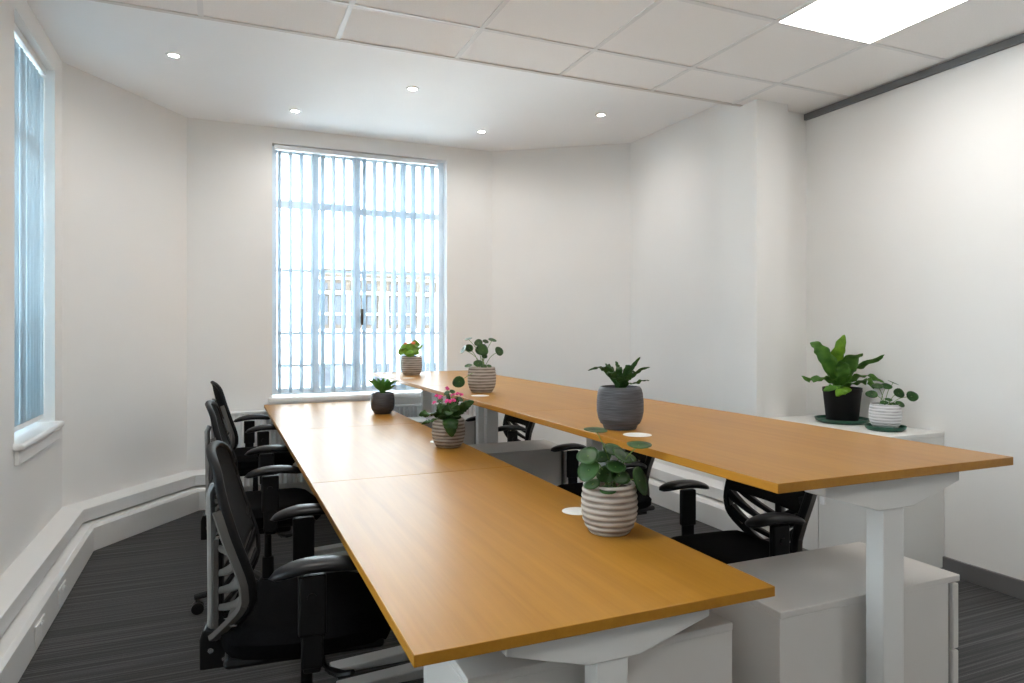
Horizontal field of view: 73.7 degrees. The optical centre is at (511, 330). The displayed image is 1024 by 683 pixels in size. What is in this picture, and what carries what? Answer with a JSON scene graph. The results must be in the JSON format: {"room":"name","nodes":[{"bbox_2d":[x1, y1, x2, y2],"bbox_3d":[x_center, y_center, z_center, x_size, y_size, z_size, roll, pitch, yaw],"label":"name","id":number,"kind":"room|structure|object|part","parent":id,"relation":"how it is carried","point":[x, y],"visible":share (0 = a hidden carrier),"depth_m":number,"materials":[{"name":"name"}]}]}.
{"room":"open-plan office","nodes":[
{"label":"open-plan office","id":0,"kind":"room"},
{"bbox_2d":[0,0,61,575],"bbox_3d":[-1.153,-0.195,0.203,0.280,2.950,8.080,0,0,-23],"label":"wall","id":1,"kind":"structure","parent":0,"point":[30,491],"depth_m":3.24,"materials":[{"name":"paint"}]},
{"bbox_2d":[14,23,45,431],"bbox_3d":[-2.427,-0.477,3.378,0.051,1.915,0.808,0,0,-23],"label":"vertical blind","id":2,"kind":"object","parent":1,"relation":"attached to","point":[28,82],"visible":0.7,"depth_m":3.47,"materials":[{"name":"white fabric"}]},
{"bbox_3d":[-2.422,-1.417,3.380,0.040,0.035,0.780,0,0,-23],"label":"head rail","id":3,"kind":"part","parent":2,"relation":"part of","materials":[{"name":"white metal"}]},
{"bbox_2d":[13,421,64,465],"bbox_3d":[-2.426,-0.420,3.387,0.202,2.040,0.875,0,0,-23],"label":"windowsill","id":4,"kind":"structure","parent":1,"relation":"in","point":[32,439],"depth_m":3.33,"materials":[{"name":"paint"}]},
{"bbox_3d":[-2.426,0.516,3.387,0.202,0.033,0.875,0,0,-23],"label":"sill","id":5,"kind":"part","parent":4,"relation":"part of","materials":[{"name":"white paint"}]},
{"bbox_2d":[35,613,44,648],"bbox_3d":[-1.912,1.215,2.772,0.013,0.086,0.146,0,0,-23],"label":"power socket","id":6,"kind":"object","parent":1,"relation":"attached to","point":[40,627],"visible":1,"depth_m":2.75,"materials":[{"name":"white paint"}]},
{"bbox_2d":[38,627,40,642],"bbox_3d":[-1.896,1.220,2.739,0.002,0.050,0.044,0,0,-23],"label":"outlet","id":7,"kind":"object","parent":6,"relation":"attached to","point":[39,628],"depth_m":2.74,"materials":[{"name":"white plastic"}]},
{"bbox_2d":[42,620,44,635],"bbox_3d":[-1.925,1.220,2.805,0.002,0.050,0.044,0,0,-23],"label":"outlet","id":8,"kind":"object","parent":6,"relation":"attached to","point":[43,621],"depth_m":2.80,"materials":[{"name":"white plastic"}]},
{"bbox_2d":[58,579,65,608],"bbox_3d":[-2.077,1.215,3.158,0.013,0.086,0.146,0,0,-23],"label":"power socket","id":9,"kind":"object","parent":1,"relation":"attached to","point":[62,590],"visible":1,"depth_m":3.14,"materials":[{"name":"white paint"}]},
{"bbox_2d":[60,591,62,604],"bbox_3d":[-2.061,1.220,3.125,0.002,0.050,0.044,0,0,-23],"label":"outlet","id":10,"kind":"object","parent":9,"relation":"attached to","point":[61,592],"depth_m":3.12,"materials":[{"name":"white plastic"}]},
{"bbox_2d":[0,485,204,682],"bbox_3d":[-0.871,1.204,0.889,0.778,0.153,8.720,0,0,-23],"label":"baseboard","id":11,"kind":"structure","parent":1,"relation":"attached to","point":[17,643],"depth_m":3.52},
{"bbox_2d":[0,469,204,637],"bbox_3d":[-0.871,1.067,0.889,0.778,0.096,8.720,0,0,-23],"label":"cable trunking","id":12,"kind":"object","parent":1,"relation":"attached to","point":[23,576],"depth_m":3.52,"materials":[{"name":"white plastic"}]},
{"bbox_2d":[62,62,186,506],"bbox_3d":[-2.611,-0.195,4.499,0.250,2.950,1.059,0,0,13],"label":"wall","id":13,"kind":"structure","parent":0,"point":[124,153],"depth_m":4.39,"materials":[{"name":"paint"}]},
{"bbox_2d":[187,117,491,494],"bbox_3d":[-1.329,-0.195,5.587,2.433,2.950,0.280,0,0,-23],"label":"wall","id":14,"kind":"structure","parent":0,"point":[229,164],"depth_m":5.16,"materials":[{"name":"paint"}]},
{"bbox_2d":[230,402,475,486],"bbox_3d":[-1.185,0.939,5.425,1.995,0.682,0.092,0,0,-23],"label":"radiator","id":15,"kind":"object","parent":14,"relation":"attached to","point":[408,410],"visible":0.12,"depth_m":5.14,"materials":[{"name":"white paint"}]},
{"bbox_2d":[230,402,460,414],"bbox_3d":[-1.200,0.607,5.414,1.958,0.017,0.084,0,0,-23],"label":"grille","id":16,"kind":"object","parent":15,"relation":"attached to","point":[397,407],"depth_m":5.50,"materials":[{"name":"white paint"}]},
{"bbox_2d":[268,146,442,402],"bbox_3d":[-1.208,-0.448,5.533,1.455,1.985,0.195,0,0,-23],"label":"window","id":17,"kind":"structure","parent":14,"relation":"attached to","point":[284,203],"depth_m":5.46,"materials":[{"name":"paint"}]},
{"bbox_3d":[-1.198,0.526,5.510,1.455,0.037,0.145,0,0,-23],"label":"sill","id":18,"kind":"part","parent":17,"relation":"part of","materials":[{"name":"white paint"}]},
{"bbox_3d":[-1.224,-0.115,5.560,0.020,0.130,0.047,0,0,-23],"label":"handle","id":19,"kind":"part","parent":17,"relation":"part of","materials":[{"name":"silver metal"}]},
{"bbox_2d":[274,144,436,392],"bbox_3d":[-1.236,-0.477,5.524,1.306,1.915,0.087,0,0,-23],"label":"vertical blind","id":20,"kind":"object","parent":14,"relation":"attached to","point":[302,150],"visible":0.86,"depth_m":5.52,"materials":[{"name":"fabric"}]},
{"bbox_3d":[-1.236,-1.417,5.524,1.305,0.035,0.040,0,0,-23],"label":"head rail","id":21,"kind":"part","parent":20,"relation":"part of","materials":[{"name":"white metal"}]},
{"bbox_2d":[26,0,718,150],"bbox_3d":[-0.552,-1.610,4.712,4.970,0.100,2.540,0,0,-23],"label":"ceiling","id":22,"kind":"structure","parent":0,"point":[226,72],"depth_m":4.39,"materials":[{"name":"paint"}]},
{"bbox_2d":[165,52,181,58],"bbox_3d":[-1.911,-1.557,3.860,0.086,0.006,0.086,0,0,-23],"label":"recessed light","id":23,"kind":"object","parent":22,"relation":"in","point":[175,55],"visible":1,"depth_m":3.85,"materials":[{"name":"white paint"}]},
{"bbox_2d":[289,109,301,112],"bbox_3d":[-1.535,-1.557,4.836,0.086,0.006,0.086,0,0,-23],"label":"recessed light","id":24,"kind":"object","parent":22,"relation":"in","point":[290,110],"visible":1,"depth_m":4.83,"materials":[{"name":"white"}]},
{"bbox_2d":[406,86,418,90],"bbox_3d":[-0.638,-1.557,4.393,0.086,0.006,0.086,0,0,-23],"label":"recessed light","id":25,"kind":"object","parent":22,"relation":"in","point":[409,88],"visible":1,"depth_m":4.38,"materials":[{"name":"white"}]},
{"bbox_2d":[476,130,486,132],"bbox_3d":[-0.237,-1.557,5.337,0.086,0.006,0.086,0,0,-23],"label":"recessed light","id":26,"kind":"object","parent":22,"relation":"in","point":[477,131],"visible":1,"depth_m":5.33,"materials":[{"name":"white"}]},
{"bbox_2d":[595,113,606,116],"bbox_3d":[0.642,-1.557,4.924,0.086,0.006,0.086,0,0,-23],"label":"recessed light","id":27,"kind":"object","parent":22,"relation":"in","point":[597,114],"visible":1,"depth_m":4.92,"materials":[{"name":"white"}]},
{"bbox_2d":[18,502,1023,682],"bbox_3d":[0.761,1.330,1.641,4.970,0.100,9.220,0,0,-23],"label":"floor","id":28,"kind":"structure","parent":0,"point":[127,617],"depth_m":2.97,"materials":[{"name":"carpet"}]},
{"bbox_2d":[210,381,294,490],"bbox_3d":[-1.711,0.800,4.484,0.629,0.960,0.681,0,0,-29],"label":"office chair","id":29,"kind":"object","parent":28,"relation":"on","point":[246,464],"visible":0.35,"depth_m":4.28,"materials":[{"name":"black plastic"}]},
{"bbox_3d":[-1.866,0.476,4.399,0.109,0.291,0.453,0,0,-29],"label":"backrest","id":30,"kind":"part","parent":29,"relation":"part of","materials":[{"name":"black"}]},
{"bbox_3d":[-1.805,0.753,4.710,0.070,0.257,0.114,0,0,-29],"label":"arm post","id":31,"kind":"part","parent":29,"relation":"part of","materials":[{"name":"black plastic"}]},
{"bbox_3d":[-1.570,0.753,4.288,0.070,0.257,0.114,0,0,-29],"label":"arm post","id":32,"kind":"part","parent":29,"relation":"part of","materials":[{"name":"black plastic"}]},
{"bbox_2d":[234,446,294,467],"bbox_3d":[-1.685,0.822,4.500,0.490,0.073,0.490,0,0,-29],"label":"seat cushion","id":33,"kind":"object","parent":29,"relation":"on","point":[280,458],"depth_m":4.35,"materials":[{"name":"black fabric"}]},
{"bbox_2d":[191,400,320,614],"bbox_3d":[-1.172,0.800,3.206,0.629,0.960,0.681,0,0,-21],"label":"office chair","id":34,"kind":"object","parent":28,"relation":"on","point":[265,502],"visible":0.44,"depth_m":3.11,"materials":[{"name":"black plastic"}]},
{"bbox_3d":[-1.338,0.476,3.144,0.109,0.291,0.453,0,0,-21],"label":"backrest","id":35,"kind":"part","parent":34,"relation":"part of","materials":[{"name":"black fabric"}]},
{"bbox_3d":[-1.311,1.193,3.155,0.288,0.058,0.048,0,0,-21],"label":"leg","id":36,"kind":"part","parent":34,"relation":"part of","materials":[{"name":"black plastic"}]},
{"bbox_3d":[-1.257,1.193,3.353,0.048,0.058,0.287,0,0,-38],"label":"leg","id":37,"kind":"part","parent":34,"relation":"part of","materials":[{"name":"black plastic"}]},
{"bbox_3d":[-1.235,0.753,3.444,0.070,0.257,0.114,0,0,-21],"label":"arm post","id":38,"kind":"part","parent":34,"relation":"part of","materials":[{"name":"black plastic"}]},
{"bbox_2d":[215,488,320,525],"bbox_3d":[-1.145,0.822,3.219,0.490,0.073,0.490,0,0,-21],"label":"seat cushion","id":39,"kind":"object","parent":34,"relation":"on","point":[288,497],"depth_m":3.19,"materials":[{"name":"black fabric"}]},
{"bbox_3d":[-1.060,0.753,2.992,0.070,0.257,0.114,0,0,-21],"label":"arm post","id":40,"kind":"part","parent":34,"relation":"part of","materials":[{"name":"black plastic"}]},
{"bbox_3d":[-1.030,0.892,3.048,0.051,0.040,0.265,0,0,-38],"label":"lever","id":41,"kind":"part","parent":34,"relation":"part of","materials":[{"name":"black plastic"}]},
{"bbox_2d":[199,440,390,682],"bbox_3d":[-0.632,0.800,2.014,0.629,0.960,0.681,0,0,-19],"label":"office chair","id":42,"kind":"object","parent":28,"relation":"on","point":[305,612],"visible":1,"depth_m":1.86,"materials":[{"name":"black"}]},
{"bbox_3d":[-0.800,0.476,1.957,0.109,0.291,0.453,0,0,-19],"label":"backrest","id":43,"kind":"part","parent":42,"relation":"part of","materials":[{"name":"black"}]},
{"bbox_3d":[-0.686,0.753,2.253,0.070,0.257,0.114,0,0,-19],"label":"arm post","id":44,"kind":"part","parent":42,"relation":"part of","materials":[{"name":"black plastic"}]},
{"bbox_2d":[218,571,390,659],"bbox_3d":[-0.604,0.822,2.025,0.490,0.073,0.490,0,0,-19],"label":"seat cushion","id":45,"kind":"object","parent":42,"relation":"on","point":[355,621],"depth_m":1.87,"materials":[{"name":"black fabric"}]},
{"bbox_3d":[-0.527,0.753,1.796,0.070,0.257,0.114,0,0,-19],"label":"arm post","id":46,"kind":"part","parent":42,"relation":"part of","materials":[{"name":"black plastic"}]},
{"bbox_3d":[-0.496,0.892,1.851,0.051,0.040,0.265,0,0,-36],"label":"lever","id":47,"kind":"part","parent":42,"relation":"part of","materials":[{"name":"black plastic"}]},
{"bbox_2d":[264,401,418,554],"bbox_3d":[-1.200,0.914,4.591,0.798,0.731,1.423,0,0,-23],"label":"desk","id":48,"kind":"object","parent":28,"relation":"on","point":[350,413],"visible":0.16,"depth_m":4.34,"materials":[{"name":"brown wood"}]},
{"bbox_2d":[367,378,397,413],"bbox_3d":[-0.870,0.430,4.554,0.187,0.241,0.160,0,0,-23],"label":"potted plant","id":49,"kind":"object","parent":48,"relation":"on","point":[382,402],"visible":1,"depth_m":4.51,"materials":[{"name":"green plant"}]},
{"bbox_3d":[-0.863,0.479,4.558,0.158,0.141,0.158,0,0,-23],"label":"pot","id":50,"kind":"part","parent":49,"relation":"part of","materials":[{"name":"grey ceramic"}]},
{"bbox_2d":[279,423,511,670],"bbox_3d":[-0.640,0.914,3.280,0.798,0.731,1.423,0,0,-23],"label":"desk","id":51,"kind":"object","parent":28,"relation":"on","point":[321,455],"visible":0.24,"depth_m":3.02,"materials":[{"name":"brown wood"}]},
{"bbox_2d":[419,386,473,448],"bbox_3d":[-0.308,0.406,3.223,0.189,0.288,0.212,0,0,40],"label":"potted plant","id":52,"kind":"object","parent":51,"relation":"on","point":[448,426],"visible":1,"depth_m":3.20,"materials":[{"name":"green plant"}]},
{"bbox_3d":[-0.302,0.482,3.251,0.161,0.136,0.161,0,0,-23],"label":"pot","id":53,"kind":"part","parent":52,"relation":"part of","materials":[{"name":"beige ceramic"}]},
{"bbox_2d":[408,414,475,444],"bbox_3d":[-0.612,0.980,5.318,0.655,0.600,0.325,0,0,-23],"label":"drawer pedestal","id":54,"kind":"object","parent":28,"relation":"on","point":[470,427],"visible":0.2,"depth_m":5.27,"materials":[{"name":"white metal"}]},
{"bbox_2d":[372,370,537,443],"bbox_3d":[-0.456,0.804,4.911,0.806,0.951,1.425,0,0,-23],"label":"desk","id":55,"kind":"object","parent":28,"relation":"on","point":[425,378],"visible":0.4,"depth_m":4.75,"materials":[{"name":"brown wood"}]},
{"bbox_2d":[398,340,422,375],"bbox_3d":[-0.751,0.198,5.109,0.168,0.263,0.173,0,0,23],"label":"potted plant","id":56,"kind":"object","parent":55,"relation":"on","point":[411,365],"visible":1,"depth_m":5.06,"materials":[{"name":"green plant"}]},
{"bbox_3d":[-0.752,0.259,5.116,0.161,0.142,0.161,0,0,-23],"label":"pot","id":57,"kind":"part","parent":56,"relation":"part of","materials":[{"name":"beige ceramic"}]},
{"bbox_3d":[-0.688,0.839,5.502,0.074,0.823,0.050,0,0,-23],"label":"leg","id":58,"kind":"part","parent":55,"relation":"part of","materials":[{"name":"white metal"}]},
{"bbox_3d":[-0.188,0.839,4.332,0.074,0.823,0.050,0,0,-23],"label":"leg","id":59,"kind":"part","parent":55,"relation":"part of","materials":[{"name":"white metal"}]},
{"bbox_2d":[466,414,534,441],"bbox_3d":[-0.085,0.831,4.969,0.629,0.898,0.681,0,0,-23],"label":"office chair","id":60,"kind":"object","parent":28,"relation":"on","point":[512,435],"visible":0.25,"depth_m":4.81,"materials":[{"name":"black plastic"}]},
{"bbox_3d":[-0.014,0.816,4.734,0.070,0.257,0.114,0,0,-23],"label":"arm post","id":61,"kind":"part","parent":60,"relation":"part of","materials":[{"name":"black plastic"}]},
{"bbox_3d":[0.079,0.538,5.037,0.109,0.291,0.453,0,0,-23],"label":"backrest","id":62,"kind":"part","parent":60,"relation":"part of","materials":[{"name":"black"}]},
{"bbox_2d":[469,439,567,485],"bbox_3d":[-0.036,0.980,4.009,0.655,0.600,0.325,0,0,-23],"label":"drawer pedestal","id":63,"kind":"object","parent":28,"relation":"on","point":[536,458],"visible":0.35,"depth_m":3.94,"materials":[{"name":"white metal"}]},
{"bbox_3d":[0.253,0.794,4.133,0.022,0.181,0.321,0,0,-23],"label":"drawer","id":64,"kind":"part","parent":63,"relation":"part of","materials":[{"name":"white metal"}]},
{"bbox_2d":[311,466,774,682],"bbox_3d":[-0.079,0.914,1.969,0.798,0.731,1.423,0,0,-23],"label":"desk","id":65,"kind":"object","parent":28,"relation":"on","point":[465,563],"visible":0.84,"depth_m":1.57,"materials":[{"name":"brown wood"}]},
{"bbox_3d":[0.192,0.615,1.393,0.470,0.085,0.064,0,0,-23],"label":"support arm","id":66,"kind":"part","parent":65,"relation":"part of"},
{"bbox_3d":[0.192,0.949,1.393,0.074,0.603,0.050,0,0,-23],"label":"leg","id":67,"kind":"part","parent":65,"relation":"part of","materials":[{"name":"white metal"}]},
{"bbox_2d":[576,427,651,536],"bbox_3d":[0.270,0.409,1.875,0.203,0.281,0.155,0,0,-23],"label":"potted plant","id":68,"kind":"object","parent":65,"relation":"on","point":[609,501],"visible":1,"depth_m":1.83,"materials":[{"name":"green plant"}]},
{"bbox_3d":[0.267,0.482,1.874,0.155,0.135,0.155,0,0,-23],"label":"pot","id":69,"kind":"part","parent":68,"relation":"part of","materials":[{"name":"white ceramic"}]},
{"bbox_2d":[421,382,676,477],"bbox_3d":[0.104,0.804,3.599,0.806,0.951,1.425,0,0,-23],"label":"desk","id":70,"kind":"object","parent":28,"relation":"on","point":[505,398],"visible":0.39,"depth_m":3.44,"materials":[{"name":"brown wood"}]},
{"bbox_2d":[452,337,502,392],"bbox_3d":[-0.193,0.182,3.675,0.285,0.295,0.157,0,0,-23],"label":"potted plant","id":71,"kind":"object","parent":70,"relation":"on","point":[481,377],"visible":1,"depth_m":3.64,"materials":[{"name":"green plant"}]},
{"bbox_3d":[-0.163,0.262,3.688,0.157,0.136,0.157,0,0,-23],"label":"pot","id":72,"kind":"part","parent":71,"relation":"part of","materials":[{"name":"beige ceramic"}]},
{"bbox_3d":[-0.128,0.839,4.191,0.074,0.823,0.050,0,0,-23],"label":"leg","id":73,"kind":"part","parent":70,"relation":"part of","materials":[{"name":"white metal"}]},
{"bbox_3d":[0.373,0.839,3.021,0.074,0.823,0.050,0,0,-23],"label":"leg","id":74,"kind":"part","parent":70,"relation":"part of","materials":[{"name":"white metal"}]},
{"bbox_2d":[424,610,732,682],"bbox_3d":[0.150,0.980,1.613,0.655,0.600,0.325,0,0,-23],"label":"drawer pedestal","id":75,"kind":"object","parent":28,"relation":"on","point":[701,652],"visible":0.27,"depth_m":1.51,"materials":[{"name":"white metal"}]},
{"bbox_3d":[-0.139,0.794,1.490,0.022,0.181,0.321,0,0,-23],"label":"drawer","id":76,"kind":"part","parent":75,"relation":"part of","materials":[{"name":"white metal"}]},
{"bbox_2d":[551,443,654,514],"bbox_3d":[0.490,0.831,3.681,0.629,0.898,0.681,0,0,-24],"label":"office chair","id":77,"kind":"object","parent":28,"relation":"on","point":[645,462],"visible":0.16,"depth_m":3.68,"materials":[{"name":"black plastic"}]},
{"bbox_3d":[0.366,0.816,3.889,0.070,0.257,0.114,0,0,-24],"label":"arm post","id":78,"kind":"part","parent":77,"relation":"part of","materials":[{"name":"black plastic"}]},
{"bbox_2d":[558,482,651,509],"bbox_3d":[0.463,0.884,3.667,0.490,0.073,0.490,0,0,-24],"label":"seat cushion","id":79,"kind":"object","parent":77,"relation":"on","point":[644,502],"depth_m":3.57,"materials":[{"name":"black fabric"}]},
{"bbox_3d":[0.565,0.816,3.447,0.070,0.257,0.114,0,0,-24],"label":"arm post","id":80,"kind":"part","parent":77,"relation":"part of","materials":[{"name":"black plastic"}]},
{"bbox_3d":[0.652,0.538,3.752,0.109,0.291,0.453,0,0,-24],"label":"backrest","id":81,"kind":"part","parent":77,"relation":"part of","materials":[{"name":"black"}]},
{"bbox_2d":[659,479,816,563],"bbox_3d":[0.881,0.831,2.704,0.629,0.898,0.681,0,0,-19],"label":"office chair","id":82,"kind":"object","parent":28,"relation":"on","point":[728,546],"visible":0.48,"depth_m":2.74,"materials":[{"name":"black plastic"}]},
{"bbox_3d":[0.777,0.816,2.922,0.070,0.257,0.114,0,0,-19],"label":"arm post","id":83,"kind":"part","parent":82,"relation":"part of","materials":[{"name":"black plastic"}]},
{"bbox_2d":[671,530,791,563],"bbox_3d":[0.853,0.884,2.692,0.490,0.073,0.490,0,0,-19],"label":"seat cushion","id":84,"kind":"object","parent":82,"relation":"on","point":[728,546],"depth_m":2.74,"materials":[{"name":"black fabric"}]},
{"bbox_3d":[1.049,0.538,2.761,0.109,0.291,0.453,0,0,-19],"label":"backrest","id":85,"kind":"part","parent":82,"relation":"part of","materials":[{"name":"black plastic"}]},
{"bbox_3d":[0.935,0.816,2.465,0.070,0.257,0.114,0,0,-19],"label":"arm post","id":86,"kind":"part","parent":82,"relation":"part of","materials":[{"name":"black plastic"}]},
{"bbox_2d":[516,404,1012,682],"bbox_3d":[0.665,0.804,2.288,0.806,0.951,1.425,0,0,-23],"label":"desk","id":87,"kind":"object","parent":28,"relation":"on","point":[883,475],"visible":0.71,"depth_m":1.73,"materials":[{"name":"brown wood"}]},
{"bbox_3d":[0.433,0.839,2.880,0.074,0.823,0.050,0,0,-23],"label":"leg","id":88,"kind":"part","parent":87,"relation":"part of","materials":[{"name":"white metal"}]},
{"bbox_2d":[588,357,649,430],"bbox_3d":[0.357,0.209,2.310,0.200,0.242,0.160,0,0,-23],"label":"potted plant","id":89,"kind":"object","parent":87,"relation":"on","point":[620,405],"visible":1,"depth_m":2.26,"materials":[{"name":"green plant"}]},
{"bbox_3d":[0.366,0.259,2.315,0.158,0.142,0.158,0,0,-23],"label":"pot","id":90,"kind":"part","parent":89,"relation":"part of","materials":[{"name":"grey ceramic"}]},
{"bbox_3d":[0.933,0.395,1.709,0.470,0.085,0.064,0,0,-23],"label":"support arm","id":91,"kind":"part","parent":87,"relation":"part of"},
{"bbox_3d":[0.933,0.839,1.709,0.074,0.823,0.050,0,0,-23],"label":"leg","id":92,"kind":"part","parent":87,"relation":"part of","materials":[{"name":"white metal"}]},
{"bbox_2d":[709,542,959,682],"bbox_3d":[0.886,0.980,1.928,0.655,0.600,0.325,0,0,-23],"label":"drawer pedestal","id":93,"kind":"object","parent":28,"relation":"on","point":[813,628],"visible":0.82,"depth_m":1.79,"materials":[{"name":"white metal"}]},
{"bbox_3d":[1.175,0.794,2.052,0.022,0.181,0.321,0,0,-23],"label":"drawer","id":94,"kind":"part","parent":93,"relation":"part of","materials":[{"name":"white metal"}]},
{"bbox_3d":[1.175,0.982,2.052,0.022,0.181,0.321,0,0,-23],"label":"drawer","id":95,"kind":"part","parent":93,"relation":"part of","materials":[{"name":"white metal"}]},
{"bbox_2d":[765,415,943,567],"bbox_3d":[1.913,0.907,3.903,0.464,0.745,0.827,0,0,-23],"label":"storage cabinet","id":96,"kind":"object","parent":28,"relation":"on","point":[831,522],"visible":0.2,"depth_m":3.60,"materials":[{"name":"white metal"}]},
{"bbox_3d":[1.639,0.901,4.011,0.018,0.687,0.408,0,0,-23],"label":"door","id":97,"kind":"part","parent":96,"relation":"part of","materials":[{"name":"white metal"}]},
{"bbox_3d":[1.721,0.900,3.780,0.014,0.120,0.028,0,0,-23],"label":"handle","id":98,"kind":"part","parent":96,"relation":"part of","materials":[{"name":"white paint"}]},
{"bbox_2d":[814,415,869,424],"bbox_3d":[1.936,0.522,4.006,0.300,0.026,0.300,0,0,-23],"label":"saucer","id":99,"kind":"object","parent":96,"relation":"on","point":[821,418],"visible":0.71,"depth_m":3.90,"materials":[{"name":"green plastic"}]},
{"bbox_2d":[802,335,883,420],"bbox_3d":[1.918,0.271,3.941,0.366,0.500,0.343,0,0,-44],"label":"potted plant","id":100,"kind":"object","parent":99,"relation":"on","point":[842,402],"visible":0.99,"depth_m":3.96,"materials":[{"name":"green plant"}]},
{"bbox_3d":[1.936,0.426,4.006,0.214,0.190,0.214,0,0,-23],"label":"pot","id":101,"kind":"part","parent":100,"relation":"part of","materials":[{"name":"black plastic"}]},
{"bbox_3d":[1.802,0.901,3.631,0.018,0.687,0.408,0,0,-23],"label":"door","id":102,"kind":"part","parent":96,"relation":"part of","materials":[{"name":"white metal"}]},
{"bbox_2d":[864,423,906,431],"bbox_3d":[2.017,0.522,3.690,0.204,0.026,0.204,0,0,-23],"label":"saucer","id":103,"kind":"object","parent":96,"relation":"on","point":[901,428],"visible":0.7,"depth_m":3.62,"materials":[{"name":"green ceramic"}]},
{"bbox_2d":[865,380,918,427],"bbox_3d":[2.043,0.395,3.673,0.243,0.256,0.162,0,0,33],"label":"potted plant","id":104,"kind":"object","parent":103,"relation":"on","point":[883,413],"visible":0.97,"depth_m":3.65,"materials":[{"name":"green plant"}]},
{"bbox_3d":[2.017,0.458,3.690,0.162,0.130,0.162,0,0,-23],"label":"pot","id":105,"kind":"part","parent":104,"relation":"part of","materials":[{"name":"white ceramic"}]},
{"bbox_2d":[492,143,630,450],"bbox_3d":[0.433,-0.195,5.918,1.187,2.950,0.250,0,0,13],"label":"wall","id":106,"kind":"structure","parent":0,"point":[561,216],"depth_m":5.79,"materials":[{"name":"paint"}]},
{"bbox_2d":[567,477,752,531],"bbox_3d":[0.829,1.204,5.264,2.507,0.153,0.795,0,0,42],"label":"baseboard","id":107,"kind":"structure","parent":106,"relation":"attached to","point":[710,511],"depth_m":4.58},
{"bbox_2d":[579,461,754,509],"bbox_3d":[0.838,1.067,5.280,2.508,0.096,0.762,0,0,42],"label":"trim","id":108,"kind":"structure","parent":106,"relation":"attached to","point":[663,472],"depth_m":4.84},
{"bbox_2d":[111,0,1023,113],"bbox_3d":[1.241,-1.445,0.519,4.770,0.050,6.780,0,0,-23],"label":"ceiling","id":109,"kind":"structure","parent":0,"point":[673,31],"depth_m":3.29,"materials":[{"name":"tile"}]},
{"bbox_2d":[89,0,742,106],"bbox_3d":[-0.329,-1.487,3.543,3.860,0.146,0.022,0,0,-23],"label":"trim","id":110,"kind":"structure","parent":109,"relation":"attached to","point":[101,1],"depth_m":3.42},
{"bbox_2d":[197,0,970,103],"bbox_3d":[1.202,-1.418,0.611,4.370,0.006,6.578,0,0,-23],"label":"grid","id":111,"kind":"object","parent":109,"relation":"attached to","point":[351,4],"depth_m":3.31,"materials":[{"name":"white metal"}]},
{"bbox_2d":[777,0,967,43],"bbox_3d":[1.603,-1.416,2.972,0.593,0.008,0.593,0,0,-23],"label":"recessed light","id":112,"kind":"object","parent":109,"relation":"in","point":[865,21],"visible":1,"depth_m":3.07,"materials":[{"name":"white plastic"}]},
{"bbox_2d":[631,104,722,481],"bbox_3d":[1.356,-0.195,5.133,0.270,2.950,1.274,0,0,-23],"label":"wall","id":113,"kind":"structure","parent":0,"point":[677,168],"depth_m":5.08,"materials":[{"name":"paint"}]},
{"bbox_2d":[723,99,787,538],"bbox_3d":[1.553,-0.195,4.370,0.252,2.950,0.305,0,0,-23],"label":"wall column","id":114,"kind":"structure","parent":0,"point":[755,133],"depth_m":4.25,"materials":[{"name":"paint"}]},
{"bbox_2d":[788,111,805,416],"bbox_3d":[1.900,-0.195,4.573,0.570,2.950,0.205,0,0,-23],"label":"wall","id":115,"kind":"structure","parent":0,"point":[796,122],"depth_m":4.44,"materials":[{"name":"paint"}]},
{"bbox_2d":[806,43,1023,580],"bbox_3d":[3.369,-0.195,1.418,0.250,2.950,6.760,0,0,-23],"label":"wall","id":116,"kind":"structure","parent":0,"point":[915,190],"depth_m":3.63,"materials":[{"name":"paint"}]},
{"bbox_2d":[804,33,1023,120],"bbox_3d":[3.205,-1.396,1.455,0.022,0.040,6.555,0,0,-23],"label":"trim","id":117,"kind":"structure","parent":116,"relation":"attached to","point":[1019,39],"depth_m":3.71,"materials":[{"name":"grey metal"}]},
{"bbox_2d":[941,556,1023,599],"bbox_3d":[3.226,1.236,1.412,0.018,0.088,6.460,0,0,-23],"label":"baseboard","id":118,"kind":"structure","parent":116,"relation":"attached to","point":[1002,583],"depth_m":3.40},
{"label":"outside","id":119,"kind":"structure","parent":0,"visible":0},
{"bbox_3d":[-9.317,6.580,21.792,60.000,0.200,32.600,0,0,-23],"label":"ground","id":120,"kind":"structure","parent":119,"visible":0},
{"bbox_2d":[277,154,436,387],"bbox_3d":[-5.241,1.280,17.346,32.000,10.400,5.980,0,0,-23],"label":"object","id":121,"kind":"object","parent":120,"relation":"on","point":[284,158],"visible":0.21,"depth_m":15.07,"materials":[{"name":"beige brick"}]}
]}

